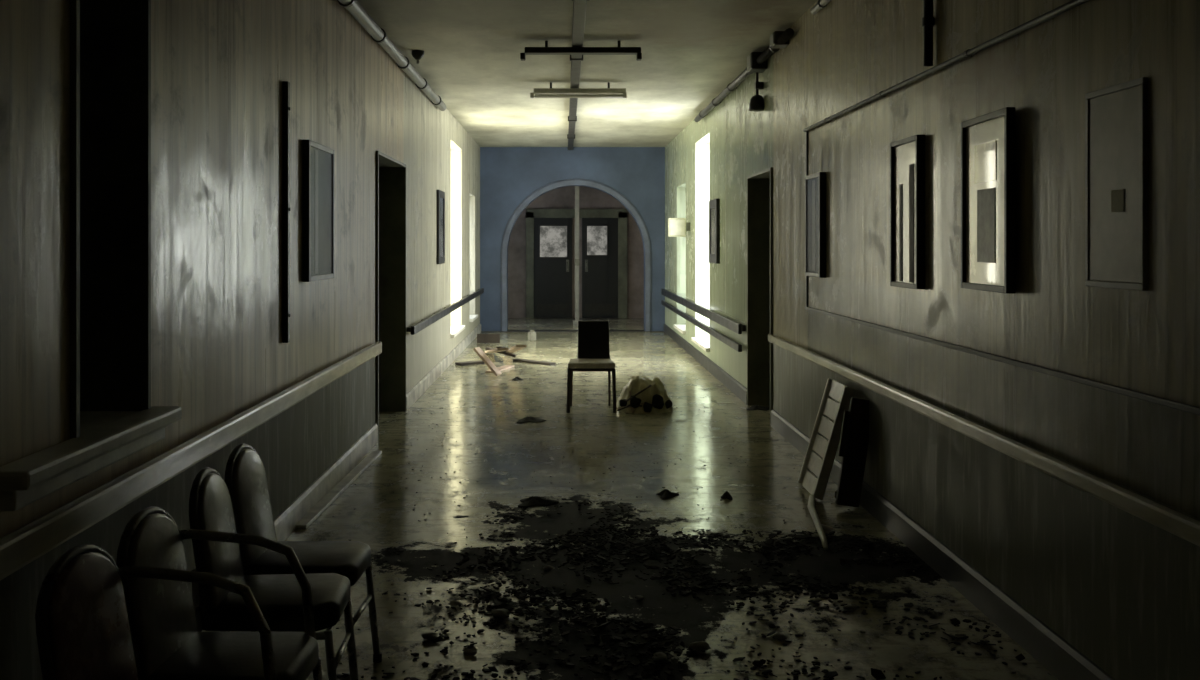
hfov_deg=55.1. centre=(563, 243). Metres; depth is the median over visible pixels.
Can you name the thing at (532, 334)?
bottle
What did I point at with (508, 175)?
wall
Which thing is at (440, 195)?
picture frame
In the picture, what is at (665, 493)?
rag
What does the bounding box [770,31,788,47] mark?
junction box
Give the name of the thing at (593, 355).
dining chair
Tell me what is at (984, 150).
print
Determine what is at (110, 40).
window
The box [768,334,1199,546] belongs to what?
handrail
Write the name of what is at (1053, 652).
baseboard
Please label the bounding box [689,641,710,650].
chunk
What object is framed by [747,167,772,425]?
door
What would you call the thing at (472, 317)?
windowsill
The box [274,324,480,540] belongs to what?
baseboard
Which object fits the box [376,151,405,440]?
doorway
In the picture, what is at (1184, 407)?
trim
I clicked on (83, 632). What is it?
chair
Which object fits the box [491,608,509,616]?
chunk
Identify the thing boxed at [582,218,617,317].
door
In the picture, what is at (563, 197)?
wall
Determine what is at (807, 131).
trim
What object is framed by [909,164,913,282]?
print
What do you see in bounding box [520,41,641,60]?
ceiling light
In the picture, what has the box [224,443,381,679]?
chair
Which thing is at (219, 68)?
wall
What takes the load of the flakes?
on the floor
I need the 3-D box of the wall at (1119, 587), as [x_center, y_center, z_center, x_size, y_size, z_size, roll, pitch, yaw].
[1.927,-0.079,8.850,0.360,3.198,22.700,0,0,0]
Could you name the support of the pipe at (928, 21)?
attached to the wall at (1119, 587)
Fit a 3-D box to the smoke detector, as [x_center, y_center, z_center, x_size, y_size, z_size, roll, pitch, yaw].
[-1.270,-1.623,10.000,0.110,0.110,0.110,0,0,0]
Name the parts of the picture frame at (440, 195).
glass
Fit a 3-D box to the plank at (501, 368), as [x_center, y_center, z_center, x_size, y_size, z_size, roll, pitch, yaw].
[-0.770,1.508,13.882,0.120,0.022,0.697,0,0,17]
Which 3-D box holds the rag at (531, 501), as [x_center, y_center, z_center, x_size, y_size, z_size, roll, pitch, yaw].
[-0.181,1.498,6.733,0.230,0.036,0.276,0,0,39]
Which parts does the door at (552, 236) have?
kick plate, glass pane, push handle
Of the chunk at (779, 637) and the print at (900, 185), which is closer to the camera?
the chunk at (779, 637)
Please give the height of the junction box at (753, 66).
0.146 m
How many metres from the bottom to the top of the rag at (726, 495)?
0.036 m
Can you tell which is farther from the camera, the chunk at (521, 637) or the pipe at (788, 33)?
the pipe at (788, 33)
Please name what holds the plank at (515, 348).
on the floor
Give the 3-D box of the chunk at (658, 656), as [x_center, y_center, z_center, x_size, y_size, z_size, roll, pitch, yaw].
[0.350,1.507,4.203,0.055,0.024,0.043,0,0,0]
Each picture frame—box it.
[302,140,333,281]
[436,190,444,263]
[709,199,719,263]
[805,172,825,277]
[890,134,924,288]
[961,107,1014,293]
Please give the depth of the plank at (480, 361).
14.46 m
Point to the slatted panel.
(816, 485)
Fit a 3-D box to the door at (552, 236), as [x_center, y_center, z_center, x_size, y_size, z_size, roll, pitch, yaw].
[-0.226,0.488,23.520,0.780,2.044,0.119,0,0,0]
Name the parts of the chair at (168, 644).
frame, backrest, arm, seat, arm, leg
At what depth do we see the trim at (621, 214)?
23.50 m
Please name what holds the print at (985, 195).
attached to the picture frame at (987, 140)
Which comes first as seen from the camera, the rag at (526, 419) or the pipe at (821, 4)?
the pipe at (821, 4)
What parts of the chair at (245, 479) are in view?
frame, backrest, seat, leg, leg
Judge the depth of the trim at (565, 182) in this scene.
19.88 m
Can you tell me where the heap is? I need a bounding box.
[616,375,672,413]
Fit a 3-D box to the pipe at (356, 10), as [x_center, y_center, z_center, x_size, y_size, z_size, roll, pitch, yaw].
[-1.395,-1.570,5.400,0.112,0.109,15.600,0,0,0]
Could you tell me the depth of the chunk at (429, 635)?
4.40 m
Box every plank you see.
[455,360,484,365]
[473,347,501,375]
[477,334,499,342]
[485,347,516,356]
[485,348,508,352]
[485,365,513,372]
[506,345,525,352]
[513,359,555,364]
[835,397,868,506]
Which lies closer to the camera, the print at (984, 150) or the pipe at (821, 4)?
the print at (984, 150)
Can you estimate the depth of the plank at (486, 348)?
14.85 m
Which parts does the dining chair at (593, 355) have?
leg, leg, seat, backrest, leg, leg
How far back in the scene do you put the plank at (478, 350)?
13.19 m
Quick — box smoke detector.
[412,50,423,63]
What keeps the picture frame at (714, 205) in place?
attached to the wall at (1119, 587)
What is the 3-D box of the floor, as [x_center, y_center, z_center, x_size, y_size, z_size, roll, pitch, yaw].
[0.147,1.620,10.900,5.000,0.200,27.400,0,0,0]
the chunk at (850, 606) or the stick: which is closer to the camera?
the chunk at (850, 606)
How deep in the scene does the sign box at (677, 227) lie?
15.87 m
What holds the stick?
on the floor
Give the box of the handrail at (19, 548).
[0,341,381,579]
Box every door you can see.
[534,218,571,317]
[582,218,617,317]
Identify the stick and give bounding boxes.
[807,494,832,549]
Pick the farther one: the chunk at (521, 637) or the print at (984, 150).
the print at (984, 150)
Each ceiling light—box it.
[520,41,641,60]
[530,82,626,98]
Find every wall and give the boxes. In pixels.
[0,0,479,679]
[480,147,664,330]
[508,186,643,317]
[665,0,1199,679]
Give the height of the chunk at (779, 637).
0.021 m
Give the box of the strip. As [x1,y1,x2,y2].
[295,451,381,528]
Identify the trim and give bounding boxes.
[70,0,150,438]
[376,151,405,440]
[481,330,663,331]
[501,179,650,330]
[526,209,626,317]
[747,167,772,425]
[805,307,1199,415]
[806,131,807,306]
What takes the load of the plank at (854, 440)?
on the floor
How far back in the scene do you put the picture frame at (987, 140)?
4.64 m
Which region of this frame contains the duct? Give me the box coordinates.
[567,0,589,149]
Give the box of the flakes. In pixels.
[332,378,1015,679]
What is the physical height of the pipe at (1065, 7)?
0.031 m
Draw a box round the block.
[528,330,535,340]
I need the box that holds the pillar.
[573,186,579,325]
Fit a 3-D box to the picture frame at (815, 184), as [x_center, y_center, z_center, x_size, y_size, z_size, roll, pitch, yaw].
[1.724,-0.128,7.890,0.045,0.705,0.460,0,0,0]
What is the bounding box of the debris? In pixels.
[326,498,1026,679]
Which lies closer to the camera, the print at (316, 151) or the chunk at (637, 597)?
the chunk at (637, 597)
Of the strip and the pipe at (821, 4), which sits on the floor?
the strip
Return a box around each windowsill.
[0,406,181,510]
[469,315,477,321]
[673,324,685,333]
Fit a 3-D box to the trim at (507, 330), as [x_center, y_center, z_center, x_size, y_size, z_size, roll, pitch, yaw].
[0.147,1.514,20.040,3.200,0.012,0.360,0,0,0]
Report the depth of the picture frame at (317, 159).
6.63 m
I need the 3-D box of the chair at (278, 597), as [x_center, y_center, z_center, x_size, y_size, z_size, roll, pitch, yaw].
[-0.910,1.112,3.600,0.503,0.820,0.383,0,0,-2]
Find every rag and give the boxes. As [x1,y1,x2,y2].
[517,416,546,422]
[518,496,558,507]
[656,489,678,498]
[721,491,732,499]
[747,405,768,409]
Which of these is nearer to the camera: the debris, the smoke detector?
the debris
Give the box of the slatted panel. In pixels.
[798,379,854,499]
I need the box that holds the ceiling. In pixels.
[357,0,817,146]
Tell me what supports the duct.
attached to the ceiling
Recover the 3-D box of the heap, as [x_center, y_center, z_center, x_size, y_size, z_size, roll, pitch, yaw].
[0.738,1.362,10.541,0.537,0.316,0.538,0,0,0]
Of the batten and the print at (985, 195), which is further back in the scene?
the batten
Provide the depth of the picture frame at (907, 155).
5.75 m
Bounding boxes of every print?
[315,150,317,273]
[812,180,815,270]
[899,184,902,280]
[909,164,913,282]
[974,140,995,183]
[977,187,994,262]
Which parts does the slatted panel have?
rail, rail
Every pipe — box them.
[337,0,445,110]
[694,28,793,121]
[803,0,1089,131]
[810,0,830,14]
[922,0,934,65]
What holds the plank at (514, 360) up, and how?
on the floor
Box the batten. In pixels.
[282,81,290,342]
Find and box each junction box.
[747,52,766,72]
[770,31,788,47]
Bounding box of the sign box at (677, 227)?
[668,218,689,236]
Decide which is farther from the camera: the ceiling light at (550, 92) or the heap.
the ceiling light at (550, 92)
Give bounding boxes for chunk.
[421,632,437,639]
[448,600,460,605]
[463,649,476,655]
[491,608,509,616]
[514,635,525,639]
[635,595,643,599]
[652,652,666,660]
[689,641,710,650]
[774,634,786,640]
[843,604,856,609]
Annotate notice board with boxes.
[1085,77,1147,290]
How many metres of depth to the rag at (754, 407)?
10.54 m
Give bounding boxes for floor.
[202,318,1057,679]
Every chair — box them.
[35,544,138,679]
[116,506,321,679]
[189,467,357,679]
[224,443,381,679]
[566,321,616,412]
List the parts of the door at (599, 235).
push handle, glass pane, kick plate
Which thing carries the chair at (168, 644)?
on the floor
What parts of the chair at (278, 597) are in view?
leg, frame, backrest, seat, seat rail, leg, leg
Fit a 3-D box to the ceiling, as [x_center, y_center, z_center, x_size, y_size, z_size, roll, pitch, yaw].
[0.147,-1.778,10.900,5.000,0.200,27.400,0,0,0]
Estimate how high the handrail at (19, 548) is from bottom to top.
0.090 m
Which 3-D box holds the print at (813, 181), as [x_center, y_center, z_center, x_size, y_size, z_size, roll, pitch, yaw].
[1.716,-0.128,7.899,0.003,0.620,0.092,0,0,0]
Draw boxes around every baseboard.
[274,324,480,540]
[664,324,1114,679]
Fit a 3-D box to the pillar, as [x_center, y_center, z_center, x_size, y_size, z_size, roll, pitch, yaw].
[0.245,0.160,21.395,0.150,2.720,0.150,0,0,0]
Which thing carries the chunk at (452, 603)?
on the floor

